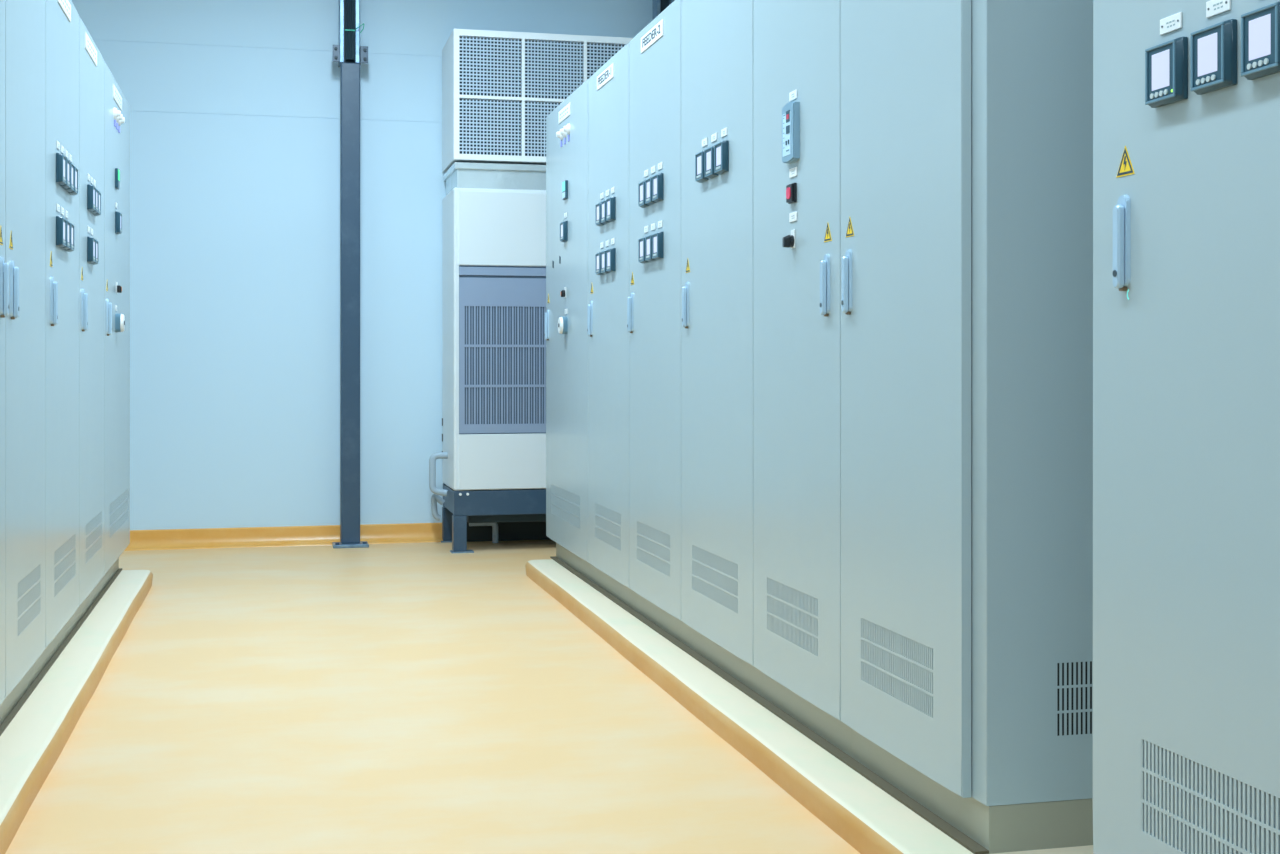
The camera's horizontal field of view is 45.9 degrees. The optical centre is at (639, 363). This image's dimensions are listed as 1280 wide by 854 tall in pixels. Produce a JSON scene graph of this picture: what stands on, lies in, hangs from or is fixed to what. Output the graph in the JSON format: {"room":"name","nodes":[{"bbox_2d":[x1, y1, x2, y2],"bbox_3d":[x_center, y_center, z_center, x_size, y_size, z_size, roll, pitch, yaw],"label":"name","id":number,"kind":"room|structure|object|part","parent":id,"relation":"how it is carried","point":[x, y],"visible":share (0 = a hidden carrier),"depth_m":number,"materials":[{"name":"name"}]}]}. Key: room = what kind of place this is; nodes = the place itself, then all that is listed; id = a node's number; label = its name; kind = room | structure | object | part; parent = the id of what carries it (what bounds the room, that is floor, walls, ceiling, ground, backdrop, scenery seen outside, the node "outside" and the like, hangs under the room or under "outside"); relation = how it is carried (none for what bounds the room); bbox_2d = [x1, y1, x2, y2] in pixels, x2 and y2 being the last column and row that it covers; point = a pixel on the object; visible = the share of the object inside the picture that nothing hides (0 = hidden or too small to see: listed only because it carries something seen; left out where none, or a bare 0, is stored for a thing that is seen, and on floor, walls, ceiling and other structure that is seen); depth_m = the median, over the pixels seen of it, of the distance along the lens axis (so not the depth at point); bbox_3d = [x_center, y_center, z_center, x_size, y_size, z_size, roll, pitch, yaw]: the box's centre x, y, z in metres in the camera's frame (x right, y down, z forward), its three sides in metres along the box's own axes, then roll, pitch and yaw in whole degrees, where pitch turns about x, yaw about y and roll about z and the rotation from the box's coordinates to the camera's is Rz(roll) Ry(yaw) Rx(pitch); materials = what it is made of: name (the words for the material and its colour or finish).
{"room":"electrical switchgear room","nodes":[
{"label":"electrical switchgear room","id":0,"kind":"room"},
{"bbox_2d":[71,0,651,529],"bbox_3d":[-1.607,-0.890,8.727,12.200,4.070,0.120,0,0,-14],"label":"wall","id":1,"kind":"structure","parent":0,"point":[234,105],"depth_m":8.55,"materials":[{"name":"blue paint"}]},
{"bbox_2d":[124,522,442,550],"bbox_3d":[-1.582,0.973,8.628,12.200,0.104,0.085,0,0,-14],"label":"baseboard","id":2,"kind":"structure","parent":1,"relation":"attached to","point":[240,537],"depth_m":8.51,"materials":[{"name":"beige wood"}]},
{"bbox_2d":[5,539,859,853],"bbox_3d":[-0.081,1.085,2.450,12.200,0.120,12.800,0,0,-14],"label":"floor","id":3,"kind":"structure","parent":0,"point":[393,698],"depth_m":4.25,"materials":[{"name":"beige laminate"}]},
{"bbox_2d":[0,570,152,853],"bbox_3d":[-1.766,0.990,2.740,1.062,0.070,8.560,0,0,-14],"label":"plinth","id":4,"kind":"object","parent":3,"relation":"on","point":[32,743],"visible":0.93,"depth_m":4.29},
{"bbox_2d":[0,0,9,735],"bbox_3d":[-1.941,-0.141,3.444,0.850,2.193,0.705,0,0,-14],"label":"tall cabinet","id":5,"kind":"object","parent":4,"relation":"on","point":[4,267],"visible":1,"depth_m":3.84,"materials":[{"name":"grey metal"}]},
{"bbox_3d":[-1.610,-0.197,3.812,0.007,0.148,0.029,0,0,-14],"label":"door handle","id":6,"kind":"part","parent":5,"relation":"part of","materials":[{"name":"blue metal"}]},
{"bbox_3d":[-1.558,-0.188,3.537,0.021,2.100,0.702,0,0,-14],"label":"door","id":7,"kind":"part","parent":5,"relation":"part of","materials":[{"name":"grey paint"}]},
{"bbox_3d":[-1.602,-0.188,3.815,0.013,0.134,0.019,0,0,-14],"label":"lever","id":8,"kind":"part","parent":5,"relation":"part of","materials":[{"name":"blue metal"}]},
{"bbox_2d":[0,0,45,734],"bbox_3d":[-2.108,-0.141,4.130,0.850,2.193,0.705,0,0,-14],"label":"tall cabinet","id":9,"kind":"object","parent":4,"relation":"on","point":[25,20],"visible":0.98,"depth_m":4.18,"materials":[{"name":"grey metal"}]},
{"bbox_3d":[-1.647,-0.197,3.963,0.007,0.148,0.029,0,0,-14],"label":"door handle","id":10,"kind":"part","parent":9,"relation":"part of","materials":[{"name":"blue metal"}]},
{"bbox_3d":[-1.638,-0.188,3.965,0.013,0.134,0.019,0,0,-14],"label":"lever","id":11,"kind":"part","parent":9,"relation":"part of","materials":[{"name":"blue metal"}]},
{"bbox_3d":[-1.734,0.952,4.221,0.016,0.006,0.705,0,0,-14],"label":"rail","id":12,"kind":"part","parent":9,"relation":"part of","materials":[{"name":"brown"}]},
{"bbox_2d":[18,564,39,635],"bbox_3d":[-1.729,0.662,4.262,0.010,0.160,0.426,0,0,-14],"label":"vent","id":13,"kind":"object","parent":9,"relation":"attached to","point":[28,576],"depth_m":4.25,"materials":[{"name":"grey metal"}]},
{"bbox_2d":[36,0,78,678],"bbox_3d":[-2.287,-0.141,4.869,0.852,2.193,0.813,0,0,-14],"label":"tall cabinet","id":14,"kind":"object","parent":4,"relation":"on","point":[62,17],"visible":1,"depth_m":4.96,"materials":[{"name":"grey metal"}]},
{"bbox_3d":[-1.821,-0.197,4.677,0.007,0.148,0.029,0,0,-14],"label":"door handle","id":15,"kind":"part","parent":14,"relation":"part of","materials":[{"name":"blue metal"}]},
{"bbox_3d":[-1.812,-0.188,4.679,0.013,0.134,0.019,0,0,-14],"label":"lever","id":16,"kind":"part","parent":14,"relation":"part of","materials":[{"name":"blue metal"}]},
{"bbox_3d":[-1.913,0.952,4.959,0.016,0.006,0.813,0,0,-14],"label":"rail","id":17,"kind":"part","parent":14,"relation":"part of","materials":[{"name":"brown"}]},
{"bbox_2d":[54,534,74,596],"bbox_3d":[-1.908,0.662,5.001,0.010,0.160,0.536,0,0,-14],"label":"vent","id":18,"kind":"object","parent":14,"relation":"attached to","point":[64,546],"depth_m":4.98,"materials":[{"name":"grey metal"}]},
{"bbox_3d":[-1.892,-1.185,4.964,0.004,0.058,0.300,0,0,-14],"label":"name plate","id":19,"kind":"part","parent":14,"relation":"part of","materials":[{"name":"white plastic"}]},
{"bbox_2d":[71,16,103,631],"bbox_3d":[-2.480,-0.141,5.663,0.852,2.193,0.821,0,0,-14],"label":"tall cabinet","id":20,"kind":"object","parent":4,"relation":"on","point":[91,61],"visible":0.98,"depth_m":5.68,"materials":[{"name":"grey metal"}]},
{"bbox_3d":[-2.005,-0.197,5.436,0.007,0.148,0.029,0,0,-14],"label":"door handle","id":21,"kind":"part","parent":20,"relation":"part of","materials":[{"name":"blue metal"}]},
{"bbox_3d":[-1.996,-0.188,5.438,0.013,0.134,0.019,0,0,-14],"label":"lever","id":22,"kind":"part","parent":20,"relation":"part of","materials":[{"name":"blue metal"}]},
{"bbox_3d":[-2.107,0.952,5.754,0.016,0.006,0.821,0,0,-14],"label":"rail","id":23,"kind":"part","parent":20,"relation":"part of","materials":[{"name":"brown"}]},
{"bbox_3d":[-2.069,-1.185,5.692,0.004,0.058,0.360,0,0,-14],"label":"name plate","id":24,"kind":"part","parent":20,"relation":"part of","materials":[{"name":"white plastic"}]},
{"bbox_2d":[86,511,101,562],"bbox_3d":[-2.102,0.662,5.798,0.010,0.160,0.556,0,0,-14],"label":"vent","id":25,"kind":"object","parent":20,"relation":"attached to","point":[94,518],"depth_m":5.79,"materials":[{"name":"grey metal"}]},
{"bbox_2d":[97,61,129,597],"bbox_3d":[-2.703,-0.141,6.616,0.868,2.193,1.133,0,0,-14],"label":"tall cabinet","id":26,"kind":"object","parent":4,"relation":"on","point":[116,106],"visible":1,"depth_m":6.59,"materials":[{"name":"grey metal"}]},
{"bbox_3d":[-2.204,-0.197,6.256,0.007,0.148,0.029,0,0,-14],"label":"door handle","id":27,"kind":"part","parent":26,"relation":"part of","materials":[{"name":"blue metal"}]},
{"bbox_3d":[-2.308,0.952,6.583,0.016,0.006,0.883,0,0,-14],"label":"rail","id":28,"kind":"part","parent":26,"relation":"part of","materials":[{"name":"grey metal"}]},
{"bbox_3d":[-2.196,-0.188,6.258,0.013,0.134,0.019,0,0,-14],"label":"lever","id":29,"kind":"part","parent":26,"relation":"part of","materials":[{"name":"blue metal"}]},
{"bbox_3d":[-2.305,-1.175,6.664,0.004,0.058,0.360,0,0,-14],"label":"name plate","id":30,"kind":"part","parent":26,"relation":"part of","materials":[{"name":"white plastic"}]},
{"bbox_2d":[114,107,120,126],"bbox_3d":[-2.264,-1.069,6.540,0.026,0.084,0.052,0,0,-14],"label":"lamp","id":31,"kind":"object","parent":26,"relation":"attached to","point":[117,113],"depth_m":6.53,"materials":[{"name":"white"}]},
{"bbox_2d":[109,489,127,537],"bbox_3d":[-2.333,0.662,6.750,0.010,0.160,0.846,0,0,-14],"label":"vent","id":32,"kind":"object","parent":26,"relation":"attached to","point":[118,501],"depth_m":6.72,"materials":[{"name":"grey metal"}]},
{"bbox_2d":[116,282,121,292],"bbox_3d":[-2.286,-0.335,6.628,0.024,0.048,0.032,0,0,-14],"label":"switch","id":33,"kind":"object","parent":26,"relation":"attached to","point":[118,288],"depth_m":6.62,"materials":[{"name":"black plastic"}]},
{"bbox_2d":[116,114,122,129],"bbox_3d":[-2.285,-1.069,6.628,0.026,0.084,0.052,0,0,-14],"label":"lamp","id":34,"kind":"object","parent":26,"relation":"attached to","point":[121,117],"depth_m":6.62,"materials":[{"name":"white"}]},
{"bbox_2d":[118,117,124,132],"bbox_3d":[-2.306,-1.069,6.715,0.026,0.084,0.052,0,0,-14],"label":"lamp","id":35,"kind":"object","parent":26,"relation":"attached to","point":[120,121],"depth_m":6.71,"materials":[{"name":"white"}]},
{"bbox_2d":[332,0,368,547],"bbox_3d":[-1.637,-0.950,8.525,0.196,3.950,0.240,0,0,-14],"label":"steel column","id":36,"kind":"structure","parent":3,"relation":"on","point":[349,69],"depth_m":8.47,"materials":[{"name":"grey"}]},
{"bbox_3d":[-1.627,1.016,8.486,0.196,0.018,0.160,0,0,-14],"label":"plate","id":37,"kind":"part","parent":36,"relation":"part of","materials":[{"name":"grey metal"}]},
{"bbox_2d":[345,0,363,59],"bbox_3d":[-1.596,-2.312,8.470,0.121,1.205,0.042,0,0,19],"label":"cable bundle","id":38,"kind":"object","parent":36,"relation":"attached to","point":[350,29],"visible":1,"depth_m":8.48,"materials":[{"name":"black"}]},
{"bbox_2d":[469,523,497,542],"bbox_3d":[-0.891,0.956,8.613,0.167,0.131,0.034,0,0,-14],"label":"drain pipe","id":39,"kind":"object","parent":3,"relation":"on","point":[494,525],"visible":0.77,"depth_m":8.61,"materials":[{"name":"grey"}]},
{"bbox_2d":[441,483,549,552],"bbox_3d":[-0.518,0.858,8.596,1.176,0.334,0.594,0,0,-14],"label":"stand","id":40,"kind":"object","parent":3,"relation":"on","point":[518,514],"visible":0.53,"depth_m":8.29,"materials":[{"name":"blue metal"}]},
{"bbox_2d":[431,494,444,520],"bbox_3d":[-1.144,0.812,8.552,0.081,0.154,0.034,0,0,-14],"label":"drain pipe","id":41,"kind":"object","parent":40,"relation":"attached to","point":[435,498],"visible":0.98,"depth_m":8.54,"materials":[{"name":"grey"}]},
{"bbox_3d":[-1.104,0.921,8.721,0.072,0.191,0.070,0,0,-14],"label":"leg","id":42,"kind":"part","parent":40,"relation":"part of","materials":[{"name":"blue metal"}]},
{"bbox_3d":[-0.984,0.921,8.225,0.072,0.191,0.070,0,0,-14],"label":"leg","id":43,"kind":"part","parent":40,"relation":"part of","materials":[{"name":"blue metal"}]},
{"bbox_3d":[-0.970,1.021,8.223,0.122,0.008,0.084,0,0,-14],"label":"foot plate","id":44,"kind":"part","parent":40,"relation":"part of","materials":[{"name":"grey metal"}]},
{"bbox_2d":[442,29,632,490],"bbox_3d":[-0.534,-0.564,8.600,1.126,2.508,0.585,0,0,-14],"label":"air conditioning unit","id":45,"kind":"object","parent":40,"relation":"on","point":[500,89],"visible":0.56,"depth_m":8.26,"materials":[{"name":"white metal"}]},
{"bbox_2d":[429,452,447,495],"bbox_3d":[-1.131,0.619,8.467,0.103,0.250,0.048,0,0,-14],"label":"drain pipe","id":46,"kind":"object","parent":45,"relation":"attached to","point":[438,455],"visible":1,"depth_m":8.45,"materials":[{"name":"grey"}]},
{"bbox_3d":[-0.534,-0.135,8.606,1.122,1.650,0.573,0,0,-14],"label":"casing","id":47,"kind":"part","parent":45,"relation":"part of","materials":[{"name":"white metal"}]},
{"bbox_3d":[-0.466,-0.739,8.325,1.066,0.402,0.020,0,0,-14],"label":"panel","id":48,"kind":"part","parent":45,"relation":"part of","materials":[{"name":"white metal"}]},
{"bbox_3d":[-0.466,0.533,8.325,1.066,0.300,0.020,0,0,-14],"label":"panel","id":49,"kind":"part","parent":45,"relation":"part of","materials":[{"name":"white metal"}]},
{"bbox_2d":[459,266,545,433],"bbox_3d":[-0.466,-0.077,8.327,1.064,0.916,0.001,0,0,-14],"label":"grille","id":50,"kind":"object","parent":45,"relation":"attached to","point":[502,309],"depth_m":8.25,"materials":[{"name":"blue"}]},
{"bbox_2d":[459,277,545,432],"bbox_3d":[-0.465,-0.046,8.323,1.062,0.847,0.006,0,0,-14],"label":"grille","id":51,"kind":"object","parent":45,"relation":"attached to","point":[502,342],"depth_m":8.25,"materials":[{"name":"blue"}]},
{"bbox_2d":[453,29,632,162],"bbox_3d":[-0.468,-1.464,8.335,1.122,0.708,0.040,0,0,-14],"label":"grille","id":52,"kind":"object","parent":45,"relation":"attached to","point":[506,84],"depth_m":8.27,"materials":[{"name":"white metal"}]},
{"bbox_2d":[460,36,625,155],"bbox_3d":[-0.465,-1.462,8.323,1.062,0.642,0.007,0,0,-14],"label":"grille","id":53,"kind":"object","parent":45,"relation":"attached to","point":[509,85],"depth_m":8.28,"materials":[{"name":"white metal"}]},
{"bbox_2d":[652,0,674,19],"bbox_3d":[0.144,-0.950,8.957,0.196,3.950,0.240,0,0,-14],"label":"steel column","id":54,"kind":"structure","parent":3,"relation":"on","point":[658,6],"depth_m":8.94,"materials":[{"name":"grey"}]},
{"bbox_2d":[525,559,1092,853],"bbox_3d":[0.977,0.990,3.366,1.112,0.070,8.480,0,0,-14],"label":"plinth","id":55,"kind":"object","parent":3,"relation":"on","point":[869,819],"visible":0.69,"depth_m":3.87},
{"bbox_2d":[544,80,593,583],"bbox_3d":[0.037,-0.141,7.152,0.868,2.193,1.037,0,0,-14],"label":"tall cabinet","id":56,"kind":"object","parent":55,"relation":"on","point":[566,337],"visible":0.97,"depth_m":6.99,"materials":[{"name":"grey metal"}]},
{"bbox_3d":[-0.466,-0.188,7.491,0.013,0.134,0.019,0,0,-14],"label":"lever","id":57,"kind":"part","parent":56,"relation":"part of","materials":[{"name":"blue metal"}]},
{"bbox_3d":[-0.457,-0.197,7.493,0.007,0.148,0.029,0,0,-14],"label":"door handle","id":58,"kind":"part","parent":56,"relation":"part of","materials":[{"name":"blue metal"}]},
{"bbox_2d":[556,131,562,146],"bbox_3d":[-0.382,-1.069,7.142,0.026,0.084,0.052,0,0,-14],"label":"lamp","id":59,"kind":"object","parent":56,"relation":"attached to","point":[558,134],"depth_m":7.13,"materials":[{"name":"white"}]},
{"bbox_2d":[560,287,565,297],"bbox_3d":[-0.359,-0.335,7.055,0.024,0.048,0.032,0,0,-14],"label":"switch","id":60,"kind":"object","parent":56,"relation":"attached to","point":[563,293],"depth_m":7.05,"materials":[{"name":"black plastic"}]},
{"bbox_2d":[560,129,565,143],"bbox_3d":[-0.361,-1.069,7.054,0.026,0.084,0.052,0,0,-14],"label":"lamp","id":61,"kind":"object","parent":56,"relation":"attached to","point":[562,132],"depth_m":7.05,"materials":[{"name":"white"}]},
{"bbox_3d":[-0.355,-1.175,7.076,0.004,0.058,0.280,0,0,-14],"label":"name plate","id":62,"kind":"part","parent":56,"relation":"part of","materials":[{"name":"white plastic"}]},
{"bbox_2d":[551,484,579,527],"bbox_3d":[-0.346,0.662,7.073,0.010,0.160,0.736,0,0,-14],"label":"vent","id":63,"kind":"object","parent":56,"relation":"attached to","point":[565,498],"depth_m":7.06,"materials":[{"name":"grey metal"}]},
{"bbox_2d":[563,123,569,141],"bbox_3d":[-0.339,-1.069,6.967,0.026,0.084,0.052,0,0,-14],"label":"lamp","id":64,"kind":"object","parent":56,"relation":"attached to","point":[566,129],"depth_m":6.96,"materials":[{"name":"white plastic"}]},
{"bbox_3d":[-0.320,0.952,7.001,0.029,0.006,0.912,0,0,-14],"label":"rail","id":65,"kind":"part","parent":56,"relation":"part of","materials":[{"name":"brown"}]},
{"bbox_2d":[587,43,635,611],"bbox_3d":[0.259,-0.141,6.272,0.852,2.193,0.776,0,0,-14],"label":"tall cabinet","id":66,"kind":"object","parent":55,"relation":"on","point":[608,87],"visible":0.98,"depth_m":6.15,"materials":[{"name":"grey metal"}]},
{"bbox_3d":[-0.218,-0.188,6.470,0.013,0.134,0.019,0,0,-14],"label":"lever","id":67,"kind":"part","parent":66,"relation":"part of","materials":[{"name":"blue metal"}]},
{"bbox_3d":[-0.209,-0.197,6.472,0.007,0.148,0.029,0,0,-14],"label":"door handle","id":68,"kind":"part","parent":66,"relation":"part of","materials":[{"name":"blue metal"}]},
{"bbox_3d":[-0.143,-1.180,6.207,0.004,0.058,0.310,0,0,-14],"label":"name plate","id":69,"kind":"part","parent":66,"relation":"part of","materials":[{"name":"white plastic"}]},
{"bbox_2d":[595,503,620,549],"bbox_3d":[-0.128,0.662,6.174,0.010,0.160,0.506,0,0,-14],"label":"vent","id":70,"kind":"object","parent":66,"relation":"attached to","point":[607,515],"depth_m":6.16,"materials":[{"name":"grey metal"}]},
{"bbox_3d":[-0.121,0.952,6.180,0.029,0.006,0.776,0,0,-14],"label":"rail","id":71,"kind":"part","parent":66,"relation":"part of","materials":[{"name":"brown"}]},
{"bbox_2d":[627,0,688,648],"bbox_3d":[0.441,-0.141,5.525,0.852,2.193,0.759,0,0,-14],"label":"tall cabinet","id":72,"kind":"object","parent":55,"relation":"on","point":[654,299],"visible":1,"depth_m":5.41,"materials":[{"name":"grey metal"}]},
{"bbox_3d":[-0.041,-0.188,5.740,0.013,0.134,0.019,0,0,-14],"label":"lever","id":73,"kind":"part","parent":72,"relation":"part of","materials":[{"name":"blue metal"}]},
{"bbox_3d":[-0.032,-0.197,5.742,0.007,0.148,0.029,0,0,-14],"label":"door handle","id":74,"kind":"part","parent":72,"relation":"part of","materials":[{"name":"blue metal"}]},
{"bbox_3d":[0.042,-1.180,5.444,0.004,0.058,0.320,0,0,-14],"label":"name plate","id":75,"kind":"part","parent":72,"relation":"part of","materials":[{"name":"white plastic"}]},
{"bbox_2d":[637,521,669,576],"bbox_3d":[0.051,0.662,5.437,0.010,0.160,0.506,0,0,-14],"label":"vent","id":76,"kind":"object","parent":72,"relation":"attached to","point":[653,537],"depth_m":5.43,"materials":[{"name":"grey metal"}]},
{"bbox_3d":[0.061,0.952,5.433,0.029,0.006,0.759,0,0,-14],"label":"rail","id":77,"kind":"part","parent":72,"relation":"part of","materials":[{"name":"brown"}]},
{"bbox_2d":[681,0,762,698],"bbox_3d":[0.623,-0.141,4.776,0.852,2.193,0.781,0,0,-14],"label":"tall cabinet","id":78,"kind":"object","parent":55,"relation":"on","point":[717,36],"visible":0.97,"depth_m":4.64,"materials":[{"name":"grey metal"}]},
{"bbox_3d":[0.146,-0.188,4.972,0.013,0.134,0.019,0,0,-14],"label":"lever","id":79,"kind":"part","parent":78,"relation":"part of","materials":[{"name":"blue metal"}]},
{"bbox_3d":[0.155,-0.197,4.974,0.007,0.148,0.029,0,0,-14],"label":"door handle","id":80,"kind":"part","parent":78,"relation":"part of","materials":[{"name":"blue metal"}]},
{"bbox_3d":[0.204,-0.701,4.778,0.003,0.024,0.056,0,0,-14],"label":"name plate","id":81,"kind":"part","parent":78,"relation":"part of","materials":[{"name":"white plastic"}]},
{"bbox_3d":[0.230,-0.701,4.675,0.003,0.024,0.056,0,0,-14],"label":"name plate","id":82,"kind":"part","parent":78,"relation":"part of","materials":[{"name":"white plastic"}]},
{"bbox_2d":[692,545,737,612],"bbox_3d":[0.234,0.662,4.685,0.010,0.160,0.516,0,0,-14],"label":"vent","id":83,"kind":"object","parent":78,"relation":"attached to","point":[714,568],"depth_m":4.67,"materials":[{"name":"grey metal"}]},
{"bbox_3d":[0.243,0.952,4.684,0.029,0.006,0.781,0,0,-14],"label":"rail","id":84,"kind":"part","parent":78,"relation":"part of","materials":[{"name":"brown"}]},
{"bbox_3d":[0.255,-0.701,4.571,0.003,0.024,0.056,0,0,-14],"label":"name plate","id":85,"kind":"part","parent":78,"relation":"part of","materials":[{"name":"white plastic"}]},
{"bbox_2d":[753,0,850,759],"bbox_3d":[0.791,-0.141,4.065,0.859,2.193,0.679,0,0,-14],"label":"tall cabinet","id":86,"kind":"object","parent":55,"relation":"on","point":[797,119],"visible":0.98,"depth_m":3.93,"materials":[{"name":"grey metal"}]},
{"bbox_3d":[0.385,-0.603,3.965,0.001,0.112,0.061,0,0,-14],"label":"plate","id":87,"kind":"part","parent":86,"relation":"part of","materials":[{"name":"blue"}]},
{"bbox_2d":[782,229,794,248],"bbox_3d":[0.390,-0.328,3.961,0.029,0.048,0.032,0,0,-14],"label":"switch","id":88,"kind":"object","parent":86,"relation":"attached to","point":[788,241],"depth_m":3.95,"materials":[{"name":"black plastic"}]},
{"bbox_2d":[786,182,796,203],"bbox_3d":[0.397,-0.448,3.963,0.014,0.052,0.050,0,0,-14],"label":"switch","id":89,"kind":"object","parent":86,"relation":"attached to","point":[791,189],"depth_m":3.95,"materials":[{"name":"red plastic"}]},
{"bbox_2d":[767,577,817,655],"bbox_3d":[0.404,0.662,3.985,0.010,0.160,0.418,0,0,-14],"label":"vent","id":90,"kind":"object","parent":86,"relation":"attached to","point":[792,603],"depth_m":3.97,"materials":[{"name":"grey metal"}]},
{"bbox_3d":[0.402,-0.386,3.964,0.003,0.024,0.056,0,0,-14],"label":"name plate","id":91,"kind":"part","parent":86,"relation":"part of","materials":[{"name":"white plastic"}]},
{"bbox_3d":[0.402,-0.503,3.964,0.003,0.024,0.056,0,0,-14],"label":"name plate","id":92,"kind":"part","parent":86,"relation":"part of","materials":[{"name":"white plastic"}]},
{"bbox_3d":[0.402,-0.705,3.964,0.003,0.024,0.056,0,0,-14],"label":"name plate","id":93,"kind":"part","parent":86,"relation":"part of","materials":[{"name":"white plastic"}]},
{"bbox_3d":[0.416,0.952,3.974,0.029,0.006,0.679,0,0,-14],"label":"rail","id":94,"kind":"part","parent":86,"relation":"part of","materials":[{"name":"brown"}]},
{"bbox_3d":[0.451,-0.188,3.717,0.013,0.134,0.019,0,0,-14],"label":"lever","id":95,"kind":"part","parent":86,"relation":"part of","materials":[{"name":"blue metal"}]},
{"bbox_3d":[0.460,-0.197,3.719,0.007,0.148,0.029,0,0,-14],"label":"door handle","id":96,"kind":"part","parent":86,"relation":"part of","materials":[{"name":"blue metal"}]},
{"bbox_2d":[840,0,1092,853],"bbox_3d":[0.962,-0.141,3.384,0.850,2.193,0.723,0,0,-14],"label":"tall cabinet","id":97,"kind":"object","parent":55,"relation":"on","point":[966,600],"visible":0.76,"depth_m":3.00,"materials":[{"name":"grey metal"}]},
{"bbox_3d":[0.486,-0.188,3.575,0.013,0.134,0.019,0,0,-14],"label":"lever","id":98,"kind":"part","parent":97,"relation":"part of","materials":[{"name":"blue metal"}]},
{"bbox_3d":[0.494,-0.197,3.577,0.007,0.148,0.029,0,0,-14],"label":"door handle","id":99,"kind":"part","parent":97,"relation":"part of","materials":[{"name":"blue metal"}]},
{"bbox_2d":[861,618,932,717],"bbox_3d":[0.566,0.662,3.321,0.010,0.160,0.412,0,0,-14],"label":"vent","id":100,"kind":"object","parent":97,"relation":"attached to","point":[897,657],"depth_m":3.30,"materials":[{"name":"grey metal"}]},
{"bbox_3d":[0.571,-0.188,3.321,0.021,2.100,0.658,0,0,-14],"label":"door","id":101,"kind":"part","parent":97,"relation":"part of","materials":[{"name":"grey paint"}]},
{"bbox_3d":[0.581,0.952,3.292,0.029,0.006,0.722,0,0,-14],"label":"rail","id":102,"kind":"part","parent":97,"relation":"part of","materials":[{"name":"brown"}]},
{"bbox_3d":[1.068,-0.188,3.040,0.806,2.099,0.003,0,0,-14],"label":"panel","id":103,"kind":"part","parent":97,"relation":"part of","materials":[{"name":"grey paint"}]},
{"bbox_2d":[1056,661,1092,735],"bbox_3d":[1.064,0.662,3.038,0.505,0.144,0.001,0,0,-14],"label":"vent","id":104,"kind":"object","parent":97,"relation":"attached to","point":[1074,679],"depth_m":2.99,"materials":[{"name":"grey metal"}]},
{"bbox_2d":[1093,0,1279,853],"bbox_3d":[1.232,-0.141,2.271,0.852,2.193,0.710,0,0,-14],"label":"tall cabinet","id":105,"kind":"object","parent":55,"relation":"on","point":[1186,93],"visible":1,"depth_m":2.27,"materials":[{"name":"grey metal"}]},
{"bbox_3d":[0.767,-0.188,2.418,0.013,0.134,0.019,0,0,-14],"label":"lever","id":106,"kind":"part","parent":105,"relation":"part of","materials":[{"name":"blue metal"}]},
{"bbox_3d":[0.775,-0.197,2.421,0.007,0.148,0.029,0,0,-14],"label":"door handle","id":107,"kind":"part","parent":105,"relation":"part of","materials":[{"name":"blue metal"}]},
{"bbox_3d":[0.808,-0.517,2.297,0.003,0.024,0.056,0,0,-14],"label":"name plate","id":108,"kind":"part","parent":105,"relation":"part of","materials":[{"name":"white plastic"}]},
{"bbox_2d":[1141,739,1279,853],"bbox_3d":[0.842,0.662,2.184,0.010,0.160,0.418,0,0,-14],"label":"vent","id":109,"kind":"object","parent":105,"relation":"attached to","point":[1195,800],"depth_m":2.22,"materials":[{"name":"grey metal"}]},
{"bbox_3d":[0.836,-0.517,2.182,0.003,0.024,0.056,0,0,-14],"label":"name plate","id":110,"kind":"part","parent":105,"relation":"part of","materials":[{"name":"white plastic"}]}
]}

